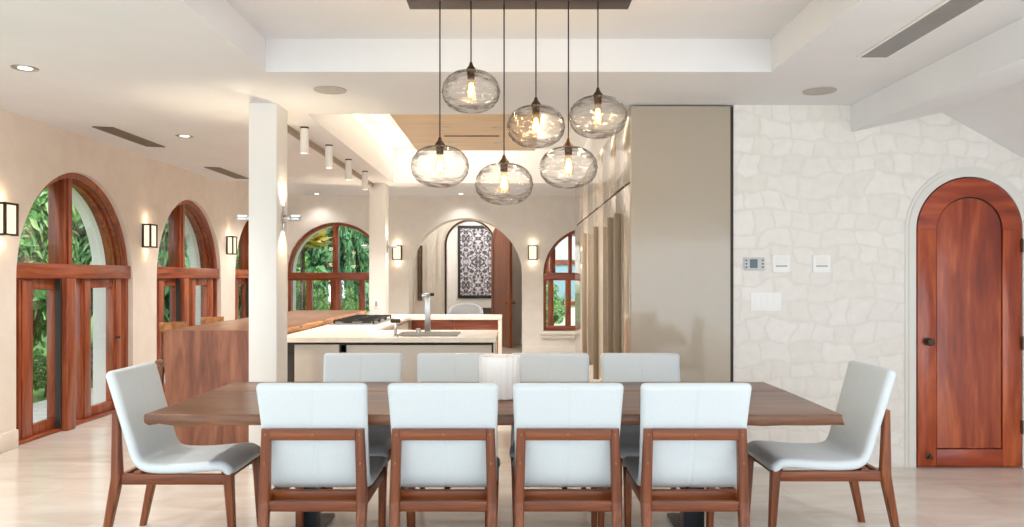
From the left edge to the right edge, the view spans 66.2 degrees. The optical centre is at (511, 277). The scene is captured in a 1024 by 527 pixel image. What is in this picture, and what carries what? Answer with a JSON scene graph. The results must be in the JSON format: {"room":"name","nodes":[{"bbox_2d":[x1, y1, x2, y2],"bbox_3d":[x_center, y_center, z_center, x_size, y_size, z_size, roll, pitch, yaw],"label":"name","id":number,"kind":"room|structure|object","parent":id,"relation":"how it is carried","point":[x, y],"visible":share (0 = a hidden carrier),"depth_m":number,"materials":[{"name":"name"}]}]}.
{"room":"dining room","nodes":[
{"label":"dining room","id":0,"kind":"room"},
{"bbox_2d":[0,109,248,433],"bbox_3d":[-4.300,-0.210,9.200,0.400,3.220,10.600,0,0,0],"label":"wall","id":1,"kind":"structure","parent":0,"point":[140,189],"depth_m":8.36,"materials":[{"name":"beige paint"}]},
{"bbox_2d":[0,202,18,235],"bbox_3d":[-4.050,-0.470,6.290,0.100,0.264,0.170,0,0,0],"label":"wall lantern","id":2,"kind":"object","parent":1,"relation":"attached to","point":[9,212],"visible":1,"depth_m":6.28,"materials":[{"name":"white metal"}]},
{"bbox_2d":[0,429,18,452],"bbox_3d":[-4.089,1.325,9.100,0.022,0.150,10.400,0,0,0],"label":"baseboard","id":3,"kind":"structure","parent":1,"relation":"attached to","point":[9,440],"depth_m":6.38,"materials":[{"name":"beige paint"}]},
{"bbox_2d":[16,173,130,444],"bbox_3d":[-4.210,0.201,7.500,0.300,2.398,1.996,0,0,0],"label":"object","id":4,"kind":"structure","parent":1,"relation":"in","point":[68,285],"depth_m":7.35,"materials":[{"name":"brown wood"}]},
{"bbox_2d":[72,188,105,404],"bbox_3d":[-4.436,0.201,7.500,0.148,2.398,1.996,0,0,0],"label":"trim","id":5,"kind":"structure","parent":1,"relation":"attached to","point":[94,237],"depth_m":8.46,"materials":[{"name":"white paint"}]},
{"bbox_2d":[142,224,157,247],"bbox_3d":[-4.050,-0.470,8.790,0.100,0.264,0.170,0,0,0],"label":"wall lantern","id":6,"kind":"object","parent":1,"relation":"attached to","point":[149,231],"visible":1,"depth_m":8.72,"materials":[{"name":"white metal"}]},
{"bbox_2d":[157,200,218,393],"bbox_3d":[-4.210,0.201,10.070,0.300,2.398,1.996,0,0,0],"label":"window","id":7,"kind":"structure","parent":1,"relation":"in","point":[182,281],"depth_m":9.99,"materials":[{"name":"brown wood"}]},
{"bbox_2d":[185,215,200,324],"bbox_3d":[-4.436,0.201,10.070,0.148,2.398,1.996,0,0,0],"label":"trim","id":8,"kind":"structure","parent":1,"relation":"attached to","point":[190,237],"depth_m":10.98,"materials":[{"name":"white paint"}]},
{"bbox_2d":[226,236,236,254],"bbox_3d":[-4.050,-0.470,11.360,0.100,0.264,0.170,0,0,0],"label":"wall lantern","id":9,"kind":"object","parent":1,"relation":"attached to","point":[231,241],"visible":1,"depth_m":11.29,"materials":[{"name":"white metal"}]},
{"bbox_2d":[235,221,248,319],"bbox_3d":[-4.210,0.201,12.640,0.300,2.398,1.996,0,0,0],"label":"window","id":10,"kind":"structure","parent":1,"relation":"in","point":[241,274],"depth_m":12.30,"materials":[{"name":"brown wood"}]},
{"bbox_2d":[412,262,413,313],"bbox_3d":[-2.125,-0.150,15.610,0.150,3.100,1.780,0,0,0],"label":"wall","id":11,"kind":"structure","parent":0,"point":[413,262],"depth_m":16.36,"materials":[{"name":"beige paint"}]},
{"bbox_2d":[287,196,575,346],"bbox_3d":[0.310,-0.210,14.510,9.780,3.220,0.420,0,0,0],"label":"wall","id":12,"kind":"structure","parent":0,"point":[541,221],"depth_m":14.30,"materials":[{"name":"beige paint"}]},
{"bbox_2d":[293,226,332,310],"bbox_3d":[-3.200,-0.030,14.615,1.780,1.960,0.230,0,0,0],"label":"trim","id":13,"kind":"structure","parent":12,"relation":"attached to","point":[312,235],"depth_m":14.64,"materials":[{"name":"beige paint"}]},
{"bbox_2d":[288,223,368,311],"bbox_3d":[-3.200,-0.033,14.420,1.782,1.961,0.160,0,0,0],"label":"window","id":14,"kind":"structure","parent":12,"relation":"in","point":[335,278],"depth_m":14.36,"materials":[{"name":"brown wood"}]},
{"bbox_2d":[392,245,401,259],"bbox_3d":[-2.080,-0.460,14.250,0.170,0.264,0.100,0,0,0],"label":"wall lantern","id":15,"kind":"object","parent":12,"relation":"attached to","point":[396,252],"visible":0.83,"depth_m":14.21,"materials":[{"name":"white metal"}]},
{"bbox_2d":[528,245,536,259],"bbox_3d":[0.375,-0.460,14.250,0.170,0.264,0.100,0,0,0],"label":"wall lantern","id":16,"kind":"object","parent":12,"relation":"attached to","point":[532,249],"visible":1,"depth_m":14.21,"materials":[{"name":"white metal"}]},
{"bbox_2d":[522,347,574,352],"bbox_3d":[0.450,1.325,14.289,9.100,0.150,0.022,0,0,0],"label":"baseboard","id":17,"kind":"structure","parent":12,"relation":"attached to","point":[524,349],"depth_m":14.28,"materials":[{"name":"beige paint"}]},
{"bbox_2d":[539,331,574,337],"bbox_3d":[1.430,1.030,14.260,1.860,0.120,0.120,0,0,0],"label":"trim","id":18,"kind":"structure","parent":12,"relation":"attached to","point":[545,334],"depth_m":14.24,"materials":[{"name":"beige paint"}]},
{"bbox_2d":[543,230,574,330],"bbox_3d":[1.430,0.018,14.420,1.716,1.887,0.160,0,0,0],"label":"window","id":19,"kind":"structure","parent":12,"relation":"in","point":[552,275],"depth_m":14.36,"materials":[{"name":"brown wood"}]},
{"bbox_2d":[414,220,521,344],"bbox_3d":[-0.950,-0.150,17.625,2.800,3.100,2.250,0,0,0],"label":"wall","id":20,"kind":"structure","parent":0,"point":[419,306],"depth_m":16.50,"materials":[{"name":"beige paint"}]},
{"bbox_2d":[418,246,421,300],"bbox_3d":[-1.930,-0.100,16.485,0.100,1.160,0.030,0,0,0],"label":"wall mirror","id":21,"kind":"object","parent":20,"relation":"attached to","point":[420,247],"visible":0.79,"depth_m":16.49,"materials":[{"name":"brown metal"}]},
{"bbox_2d":[445,220,492,313],"bbox_3d":[-0.880,0.085,16.485,1.060,2.630,0.030,0,0,0],"label":"trim","id":22,"kind":"structure","parent":20,"relation":"attached to","point":[462,221],"depth_m":16.47,"materials":[{"name":"white paint"}]},
{"bbox_2d":[427,222,512,344],"bbox_3d":[-0.880,-0.100,16.480,1.800,3.000,0.040,0,0,0],"label":"trim","id":23,"kind":"structure","parent":20,"relation":"attached to","point":[429,239],"depth_m":16.46,"materials":[{"name":"beige paint"}]},
{"bbox_2d":[458,225,491,297],"bbox_3d":[-0.800,-0.380,18.578,0.960,1.720,0.045,0,0,0],"label":"framed artwork","id":24,"kind":"object","parent":20,"relation":"attached to","point":[474,241],"visible":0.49,"depth_m":18.57,"materials":[{"name":"black metal"}]},
{"bbox_2d":[491,228,514,347],"bbox_3d":[-0.214,0.138,16.033,0.220,2.508,0.932,0,0,-25],"label":"door","id":25,"kind":"structure","parent":20,"relation":"in","point":[501,246],"depth_m":15.94,"materials":[{"name":"brown wood"}]},
{"bbox_2d":[0,0,1023,195],"bbox_3d":[0.300,-1.565,8.550,9.800,0.570,20.300,0,0,0],"label":"ceiling","id":26,"kind":"structure","parent":0,"point":[156,71],"depth_m":4.88,"materials":[{"name":"white paint"}]},
{"bbox_2d":[11,65,38,71],"bbox_3d":[-3.060,-1.317,4.940,0.156,0.005,0.156,0,0,0],"label":"recessed light","id":27,"kind":"object","parent":26,"relation":"in","point":[25,68],"visible":1,"depth_m":4.94,"materials":[{"name":"silver metal"}]},
{"bbox_2d":[92,126,164,146],"bbox_3d":[-3.625,-1.336,7.480,0.190,0.015,1.040,0,0,0],"label":"ceiling vent","id":28,"kind":"object","parent":26,"relation":"in","point":[112,130],"visible":1,"depth_m":7.41,"materials":[{"name":"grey metal"}]},
{"bbox_2d":[176,135,193,137],"bbox_3d":[-3.040,-1.316,7.300,0.156,0.005,0.156,0,0,0],"label":"recessed light","id":29,"kind":"object","parent":26,"relation":"in","point":[181,136],"visible":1,"depth_m":7.31,"materials":[{"name":"silver metal"}]},
{"bbox_2d":[204,167,248,178],"bbox_3d":[-3.625,-1.336,10.030,0.190,0.015,1.060,0,0,0],"label":"ceiling vent","id":30,"kind":"object","parent":26,"relation":"in","point":[216,169],"visible":0.98,"depth_m":9.95,"materials":[{"name":"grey metal"}]},
{"bbox_2d":[300,126,308,153],"bbox_3d":[-1.760,-1.168,6.667,0.072,0.222,0.072,0,0,0],"label":"spotlight","id":31,"kind":"object","parent":26,"relation":"attached to","point":[304,131],"visible":1,"depth_m":6.63,"materials":[{"name":"white metal"}]},
{"bbox_2d":[325,144,332,168],"bbox_3d":[-1.760,-1.168,7.559,0.072,0.222,0.072,0,0,0],"label":"spotlight","id":32,"kind":"object","parent":26,"relation":"attached to","point":[328,147],"visible":1,"depth_m":7.53,"materials":[{"name":"white paint"}]},
{"bbox_2d":[287,124,372,186],"bbox_3d":[-1.886,-1.256,8.318,0.028,0.052,4.565,0,0,0],"label":"track lights","id":33,"kind":"object","parent":26,"relation":"attached to","point":[290,130],"depth_m":7.70},
{"bbox_2d":[314,86,346,93],"bbox_3d":[-1.235,-1.276,5.340,0.220,0.006,0.220,0,0,0],"label":"ceiling speaker","id":34,"kind":"object","parent":26,"relation":"attached to","point":[321,89],"visible":1,"depth_m":5.34},
{"bbox_2d":[345,159,351,179],"bbox_3d":[-1.760,-1.168,8.466,0.072,0.222,0.072,0,0,0],"label":"spotlight","id":35,"kind":"object","parent":26,"relation":"attached to","point":[348,162],"visible":1,"depth_m":8.43,"materials":[{"name":"white paint"}]},
{"bbox_2d":[362,171,367,189],"bbox_3d":[-1.760,-1.168,9.411,0.072,0.222,0.072,0,0,0],"label":"spotlight","id":36,"kind":"object","parent":26,"relation":"attached to","point":[364,173],"visible":1,"depth_m":9.38,"materials":[{"name":"white paint"}]},
{"bbox_2d":[354,114,393,153],"bbox_3d":[-1.585,-1.670,8.400,0.024,0.040,4.200,0,0,0],"label":"led strip","id":37,"kind":"object","parent":26,"relation":"attached to","point":[358,116],"visible":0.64,"depth_m":8.93,"materials":[{"name":"white plastic"}]},
{"bbox_2d":[390,114,540,150],"bbox_3d":[-0.440,-1.641,7.910,1.440,0.191,3.320,0,0,0],"label":"ceiling panel","id":38,"kind":"object","parent":26,"relation":"attached to","point":[465,132],"visible":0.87,"depth_m":8.26,"materials":[{"name":"brown wood"}]},
{"bbox_2d":[406,0,631,204],"bbox_3d":[0.036,-0.927,3.970,1.140,1.115,0.333,0,0,0],"label":"chandelier","id":39,"kind":"object","parent":26,"relation":"attached to","point":[413,4],"depth_m":3.97,"materials":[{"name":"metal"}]},
{"bbox_2d":[802,87,836,94],"bbox_3d":[2.100,-1.276,5.370,0.220,0.006,0.220,0,0,0],"label":"ceiling speaker","id":40,"kind":"object","parent":26,"relation":"attached to","point":[819,90],"visible":1,"depth_m":5.37},
{"bbox_2d":[857,0,986,57],"bbox_3d":[2.085,-1.275,3.925,0.180,0.008,1.250,0,0,0],"label":"ceiling vent","id":41,"kind":"object","parent":26,"relation":"in","point":[946,11],"visible":1,"depth_m":3.99,"materials":[{"name":"grey metal"}]},
{"bbox_2d":[0,345,1023,526],"bbox_3d":[0.310,1.460,8.500,9.780,0.120,20.200,0,0,0],"label":"floor","id":42,"kind":"structure","parent":0,"point":[62,478],"depth_m":4.99,"materials":[{"name":"tile"}]},
{"bbox_2d":[155,322,186,386],"bbox_3d":[-2.985,0.901,7.050,0.400,1.002,0.400,0,0,0],"label":"bar stool","id":43,"kind":"object","parent":42,"relation":"on","point":[164,326],"visible":0.2,"depth_m":6.94,"materials":[{"name":"brown wood"}]},
{"bbox_2d":[103,362,259,526],"bbox_3d":[-1.758,0.937,4.235,0.698,0.926,0.502,0,0,0],"label":"dining chair","id":44,"kind":"object","parent":42,"relation":"on","point":[158,457],"visible":0.95,"depth_m":4.04,"materials":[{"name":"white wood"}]},
{"bbox_2d":[201,317,223,324],"bbox_3d":[-2.985,0.901,7.980,0.400,1.002,0.400,0,0,0],"label":"bar stool","id":45,"kind":"object","parent":42,"relation":"on","point":[204,320],"visible":0.09,"depth_m":7.87,"materials":[{"name":"brown wood"}]},
{"bbox_2d":[163,310,366,445],"bbox_3d":[-2.401,0.914,8.447,0.951,0.972,4.005,0,0,0],"label":"countertop","id":46,"kind":"structure","parent":42,"relation":"on","point":[198,360],"depth_m":6.45,"materials":[{"name":"brown wood"}]},
{"bbox_2d":[249,103,286,468],"bbox_3d":[-1.825,0.059,5.890,0.205,2.683,0.280,0,0,0],"label":"column","id":47,"kind":"structure","parent":42,"relation":"on","point":[267,121],"depth_m":5.75,"materials":[{"name":"white paint"}]},
{"bbox_2d":[237,215,248,220],"bbox_3d":[-1.992,-0.450,5.900,0.130,0.170,0.090,0,0,0],"label":"light","id":48,"kind":"object","parent":47,"relation":"attached to","point":[239,217],"visible":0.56,"depth_m":5.88,"materials":[{"name":"silver metal"}]},
{"bbox_2d":[281,207,299,228],"bbox_3d":[-1.657,-0.450,5.900,0.130,0.170,0.090,0,0,0],"label":"light","id":49,"kind":"object","parent":47,"relation":"attached to","point":[284,218],"visible":1,"depth_m":5.88,"materials":[{"name":"silver metal"}]},
{"bbox_2d":[256,383,387,526],"bbox_3d":[-0.905,0.937,3.842,0.502,0.926,0.698,0,0,0],"label":"dining chair","id":50,"kind":"object","parent":42,"relation":"on","point":[313,434],"visible":1,"depth_m":3.57,"materials":[{"name":"leather"}]},
{"bbox_2d":[342,287,358,309],"bbox_3d":[-3.633,0.794,17.462,0.588,1.260,0.550,0,0,43],"label":"shrub","id":51,"kind":"object","parent":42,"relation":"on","point":[348,303],"visible":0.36,"depth_m":17.39,"materials":[{"name":"green plant"}]},
{"bbox_2d":[323,353,402,526],"bbox_3d":[-0.940,0.937,4.688,0.502,0.926,0.698,0,0,0],"label":"dining chair","id":52,"kind":"object","parent":42,"relation":"on","point":[338,367],"visible":0.22,"depth_m":4.92,"materials":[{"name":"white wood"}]},
{"bbox_2d":[369,183,388,313],"bbox_3d":[-1.823,0.059,10.770,0.215,2.683,0.300,0,0,0],"label":"column","id":53,"kind":"structure","parent":42,"relation":"on","point":[379,193],"depth_m":10.62,"materials":[{"name":"white paint"}]},
{"bbox_2d":[373,299,378,307],"bbox_3d":[-1.835,0.350,10.616,0.080,0.120,0.008,0,0,0],"label":"wall outlet","id":54,"kind":"object","parent":53,"relation":"attached to","point":[375,301],"visible":1,"depth_m":10.62,"materials":[{"name":"white plastic"}]},
{"bbox_2d":[386,240,395,252],"bbox_3d":[-1.650,-0.430,10.770,0.130,0.170,0.090,0,0,0],"label":"light","id":55,"kind":"object","parent":53,"relation":"attached to","point":[387,245],"visible":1,"depth_m":10.75,"materials":[{"name":"silver metal"}]},
{"bbox_2d":[287,340,496,381],"bbox_3d":[-1.008,0.959,6.779,1.745,0.883,0.882,0,0,0],"label":"base cabinet","id":56,"kind":"object","parent":42,"relation":"on","point":[305,360],"visible":0.28,"depth_m":6.34,"materials":[{"name":"grey wood"}]},
{"bbox_2d":[287,314,501,353],"bbox_3d":[-1.014,0.940,8.345,1.772,0.920,4.110,0,0,0],"label":"countertop","id":57,"kind":"structure","parent":56,"relation":"on","point":[326,333],"depth_m":6.92,"materials":[{"name":"stone"}]},
{"bbox_2d":[329,315,394,324],"bbox_3d":[-1.620,0.455,8.620,0.480,0.050,1.240,0,0,0],"label":"cooktop","id":58,"kind":"object","parent":57,"relation":"in","point":[355,319],"visible":1,"depth_m":8.25,"materials":[{"name":"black metal"}]},
{"bbox_2d":[390,319,400,336],"bbox_3d":[-0.950,0.407,6.410,0.080,0.145,0.043,0,0,0],"label":"soap dispenser","id":59,"kind":"object","parent":57,"relation":"on","point":[395,321],"visible":1,"depth_m":6.40,"materials":[{"name":"silver metal"}]},
{"bbox_2d":[422,293,433,332],"bbox_3d":[-0.732,0.305,6.787,0.089,0.350,0.334,0,0,0],"label":"faucet","id":60,"kind":"object","parent":57,"relation":"on","point":[427,296],"visible":1,"depth_m":6.89,"materials":[{"name":"silver metal"}]},
{"bbox_2d":[386,321,407,329],"bbox_3d":[-1.580,0.959,8.485,0.600,0.883,2.430,0,0,0],"label":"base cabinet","id":61,"kind":"object","parent":42,"relation":"on","point":[403,326],"visible":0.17,"depth_m":9.19,"materials":[{"name":"beige wood"}]},
{"bbox_2d":[388,383,499,526],"bbox_3d":[-0.312,0.937,3.842,0.502,0.926,0.698,0,0,0],"label":"dining chair","id":62,"kind":"object","parent":42,"relation":"on","point":[443,434],"visible":1,"depth_m":3.57,"materials":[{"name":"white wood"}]},
{"bbox_2d":[406,353,494,526],"bbox_3d":[-0.350,0.937,4.688,0.502,0.926,0.698,0,0,0],"label":"dining chair","id":63,"kind":"object","parent":42,"relation":"on","point":[431,367],"visible":0.09,"depth_m":4.93,"materials":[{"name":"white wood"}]},
{"bbox_2d":[407,320,497,353],"bbox_3d":[-1.028,0.961,10.079,1.705,0.879,0.562,0,0,0],"label":"base cabinet","id":64,"kind":"object","parent":42,"relation":"on","point":[412,324],"visible":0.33,"depth_m":9.80,"materials":[{"name":"beige wood"}]},
{"bbox_2d":[448,303,482,313],"bbox_3d":[-1.050,0.990,17.750,0.800,0.820,0.720,0,0,0],"label":"armchair","id":65,"kind":"object","parent":42,"relation":"on","point":[464,308],"visible":0.24,"depth_m":18.00,"materials":[{"name":"grey fabric"}]},
{"bbox_2d":[482,308,490,313],"bbox_3d":[-0.450,1.050,18.372,1.200,0.700,0.415,0,0,0],"label":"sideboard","id":66,"kind":"object","parent":42,"relation":"on","point":[485,310],"visible":0.12,"depth_m":18.17,"materials":[{"name":"brown wood"}]},
{"bbox_2d":[144,382,843,526],"bbox_3d":[-0.079,1.020,4.264,3.289,0.760,1.185,0,0,0],"label":"dining table","id":67,"kind":"object","parent":42,"relation":"on","point":[236,403],"visible":0.3,"depth_m":3.94,"materials":[{"name":"brown wood"}]},
{"bbox_2d":[478,354,520,400],"bbox_3d":[-0.066,0.527,4.200,0.228,0.223,0.228,0,0,0],"label":"vase","id":68,"kind":"object","parent":67,"relation":"on","point":[504,370],"visible":0.72,"depth_m":4.11,"materials":[{"name":"white ceramic"}]},
{"bbox_2d":[510,353,597,526],"bbox_3d":[0.238,0.937,4.688,0.502,0.926,0.698,0,0,0],"label":"dining chair","id":69,"kind":"object","parent":42,"relation":"on","point":[535,367],"visible":0.18,"depth_m":4.92,"materials":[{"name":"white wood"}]},
{"bbox_2d":[513,383,623,526],"bbox_3d":[0.254,0.937,3.842,0.502,0.926,0.698,0,0,0],"label":"dining chair","id":70,"kind":"object","parent":42,"relation":"on","point":[566,435],"visible":1,"depth_m":3.57,"materials":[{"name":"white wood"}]},
{"bbox_2d":[575,169,589,353],"bbox_3d":[1.224,0.068,10.015,0.792,2.665,1.866,0,0,0],"label":"tall cabinet","id":71,"kind":"object","parent":42,"relation":"on","point":[581,194],"visible":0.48,"depth_m":9.93,"materials":[{"name":"beige wood"}]},
{"bbox_2d":[588,148,604,381],"bbox_3d":[1.224,0.068,8.330,0.792,2.665,1.496,0,0,0],"label":"tall cabinet","id":72,"kind":"object","parent":42,"relation":"on","point":[595,188],"visible":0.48,"depth_m":8.00,"materials":[{"name":"beige wood"}]},
{"bbox_2d":[603,129,617,352],"bbox_3d":[1.224,0.068,7.120,0.792,2.665,0.916,0,0,0],"label":"tall cabinet","id":73,"kind":"object","parent":42,"relation":"on","point":[609,149],"visible":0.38,"depth_m":6.87,"materials":[{"name":"beige wood"}]},
{"bbox_2d":[600,353,679,488],"bbox_3d":[0.810,0.937,4.688,0.502,0.926,0.698,0,0,0],"label":"dining chair","id":74,"kind":"object","parent":42,"relation":"on","point":[615,367],"visible":0.17,"depth_m":4.92,"materials":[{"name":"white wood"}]},
{"bbox_2d":[614,106,732,381],"bbox_3d":[1.233,0.066,6.229,0.810,2.668,0.858,0,0,0],"label":"tall cabinet","id":75,"kind":"object","parent":42,"relation":"on","point":[673,217],"visible":0.62,"depth_m":5.80,"materials":[{"name":"beige"}]},
{"bbox_2d":[622,383,751,526],"bbox_3d":[0.832,0.937,3.842,0.502,0.926,0.698,0,0,0],"label":"dining chair","id":76,"kind":"object","parent":42,"relation":"on","point":[692,434],"visible":1,"depth_m":3.57,"materials":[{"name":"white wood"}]},
{"bbox_2d":[747,360,899,526],"bbox_3d":[1.678,0.937,4.300,0.698,0.926,0.502,0,0,0],"label":"dining chair","id":77,"kind":"object","parent":42,"relation":"on","point":[844,455],"visible":1,"depth_m":4.11,"materials":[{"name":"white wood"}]},
{"bbox_2d":[732,105,1023,466],"bbox_3d":[3.420,-0.210,5.970,3.560,3.220,0.300,0,0,0],"label":"wall","id":78,"kind":"structure","parent":0,"point":[805,185],"depth_m":5.82,"materials":[{"name":"white stone"}]},
{"bbox_2d":[744,257,764,269],"bbox_3d":[1.790,-0.105,5.809,0.150,0.095,0.022,0,0,0],"label":"thermostat","id":79,"kind":"object","parent":78,"relation":"attached to","point":[750,263],"visible":1,"depth_m":5.80,"materials":[{"name":"grey plastic"}]},
{"bbox_2d":[751,293,780,310],"bbox_3d":[1.877,0.177,5.815,0.214,0.126,0.011,0,0,0],"label":"wall switch","id":80,"kind":"object","parent":78,"relation":"attached to","point":[759,301],"visible":1,"depth_m":5.81,"materials":[{"name":"white plastic"}]},
{"bbox_2d":[772,255,789,272],"bbox_3d":[1.990,-0.105,5.810,0.130,0.130,0.020,0,0,0],"label":"keypad","id":81,"kind":"object","parent":78,"relation":"attached to","point":[780,263],"visible":1,"depth_m":5.80,"materials":[{"name":"white plastic"}]},
{"bbox_2d":[812,255,830,272],"bbox_3d":[2.288,-0.105,5.810,0.130,0.130,0.020,0,0,0],"label":"keypad","id":82,"kind":"object","parent":78,"relation":"attached to","point":[820,263],"visible":1,"depth_m":5.80,"materials":[{"name":"white plastic"}]},
{"bbox_2d":[851,17,1023,157],"bbox_3d":[3.750,-0.760,4.234,2.480,1.080,3.168,0,0,0],"label":"ceiling beam","id":83,"kind":"structure","parent":78,"relation":"attached to","point":[979,85],"depth_m":5.01,"materials":[{"name":"white paint"}]},
{"bbox_2d":[905,166,1023,467],"bbox_3d":[3.378,0.287,5.827,0.940,2.225,0.047,0,0,0],"label":"trim","id":84,"kind":"structure","parent":78,"relation":"attached to","point":[999,180],"depth_m":5.80,"materials":[{"name":"white paint"}]},
{"bbox_2d":[916,178,1023,466],"bbox_3d":[3.381,0.327,5.786,0.775,2.131,0.118,0,0,0],"label":"door","id":85,"kind":"structure","parent":78,"relation":"in","point":[970,243],"depth_m":5.81,"materials":[{"name":"brown wood"}]},
{"label":"outside","id":86,"kind":"structure","parent":0,"visible":0},
{"bbox_2d":[33,372,164,422],"bbox_3d":[-4.965,1.410,8.850,0.770,0.020,11.700,0,0,0],"label":"ground","id":87,"kind":"structure","parent":86,"point":[39,408],"depth_m":8.37,"materials":[{"name":"stone"}]},
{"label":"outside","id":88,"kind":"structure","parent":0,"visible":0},
{"bbox_2d":[33,310,368,402],"bbox_3d":[-9.000,1.510,19.000,42.000,0.180,42.000,0,0,0],"label":"lawn","id":89,"kind":"structure","parent":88,"point":[38,395],"depth_m":14.40,"materials":[{"name":"green plant"}]},
{"bbox_2d":[33,348,46,396],"bbox_3d":[-5.544,1.117,9.366,0.318,0.621,0.794,0,0,0],"label":"shrub","id":90,"kind":"object","parent":89,"relation":"on","point":[39,370],"visible":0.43,"depth_m":9.21,"materials":[{"name":"green plant"}]},
{"bbox_2d":[17,187,82,347],"bbox_3d":[-7.028,-0.484,11.041,2.048,3.811,1.752,0,0,31],"label":"shrub","id":91,"kind":"object","parent":89,"relation":"on","point":[33,245],"visible":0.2,"depth_m":10.79,"materials":[{"name":"green plant"}]},
{"bbox_2d":[91,341,92,381],"bbox_3d":[-5.555,1.130,10.509,0.296,0.594,0.846,0,0,0],"label":"shrub","id":92,"kind":"object","parent":89,"relation":"on","point":[91,341],"visible":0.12,"depth_m":10.26,"materials":[{"name":"green plant"}]},
{"bbox_2d":[72,219,167,317],"bbox_3d":[-6.825,-0.564,13.289,1.974,3.971,1.752,0,0,-39],"label":"shrub","id":93,"kind":"object","parent":89,"relation":"on","point":[84,252],"visible":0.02,"depth_m":13.23,"materials":[{"name":"green plant"}]},
{"bbox_2d":[164,227,189,332],"bbox_3d":[-6.932,-0.638,15.516,2.034,4.118,2.006,0,0,0],"label":"shrub","id":94,"kind":"object","parent":89,"relation":"on","point":[187,260],"visible":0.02,"depth_m":15.23,"materials":[{"name":"green plant"}]},
{"bbox_2d":[236,244,238,268],"bbox_3d":[-7.159,-0.732,17.787,2.237,4.306,1.995,0,0,32],"label":"shrub","id":95,"kind":"object","parent":89,"relation":"on","point":[237,256],"visible":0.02,"depth_m":17.68,"materials":[{"name":"green plant"}]},
{"bbox_2d":[235,263,240,318],"bbox_3d":[-7.098,-1.005,20.950,2.394,4.852,2.706,0,0,40],"label":"shrub","id":96,"kind":"object","parent":89,"relation":"on","point":[236,263],"visible":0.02,"depth_m":20.18,"materials":[{"name":"green plant"}]},
{"bbox_2d":[296,288,305,309],"bbox_3d":[-4.783,0.794,17.462,0.588,1.260,0.550,0,0,43],"label":"shrub","id":97,"kind":"object","parent":89,"relation":"on","point":[297,293],"visible":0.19,"depth_m":17.37,"materials":[{"name":"green plant"}]},
{"bbox_2d":[296,251,323,302],"bbox_3d":[-5.052,0.357,18.448,1.025,2.130,0.909,0,0,32],"label":"shrub","id":98,"kind":"object","parent":89,"relation":"on","point":[307,261],"visible":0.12,"depth_m":18.47,"materials":[{"name":"green plant"}]},
{"bbox_2d":[298,237,332,309],"bbox_3d":[-6.112,-1.101,23.553,2.279,5.081,2.272,0,0,-19],"label":"shrub","id":99,"kind":"object","parent":89,"relation":"on","point":[311,251],"visible":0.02,"depth_m":23.08,"materials":[{"name":"green plant"}]},
{"bbox_2d":[300,228,331,309],"bbox_3d":[-4.425,0.101,16.585,1.287,2.639,1.404,0,0,0],"label":"palm","id":100,"kind":"object","parent":89,"relation":"on","point":[319,239],"visible":0.32,"depth_m":16.56,"materials":[{"name":"green plant"}]},
{"bbox_2d":[313,287,329,309],"bbox_3d":[-4.203,0.794,17.462,0.588,1.260,0.550,0,0,43],"label":"shrub","id":101,"kind":"object","parent":89,"relation":"on","point":[321,303],"visible":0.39,"depth_m":17.37,"materials":[{"name":"green plant"}]},
{"bbox_2d":[307,227,368,311],"bbox_3d":[-4.306,-0.907,21.786,2.506,4.656,2.219,0,0,-39],"label":"shrub","id":102,"kind":"object","parent":89,"relation":"on","point":[324,258],"visible":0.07,"depth_m":21.71,"materials":[{"name":"green plant"}]},
{"bbox_2d":[339,226,366,309],"bbox_3d":[-3.908,-0.270,19.043,0.807,3.383,1.272,0,0,-13],"label":"shrub","id":103,"kind":"object","parent":89,"relation":"on","point":[351,240],"visible":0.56,"depth_m":18.82,"materials":[{"name":"green plant"}]},
{"bbox_2d":[546,283,571,324],"bbox_3d":[0.901,0.754,18.849,0.931,1.339,0.752,0,0,29],"label":"shrub","id":104,"kind":"object","parent":89,"relation":"on","point":[559,313],"visible":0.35,"depth_m":18.69,"materials":[{"name":"green plant"}]},
{"bbox_2d":[546,233,574,324],"bbox_3d":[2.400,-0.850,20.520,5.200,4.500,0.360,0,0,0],"label":"house","id":105,"kind":"structure","parent":89,"relation":"on","point":[561,250],"depth_m":20.38,"materials":[{"name":"white paint"}]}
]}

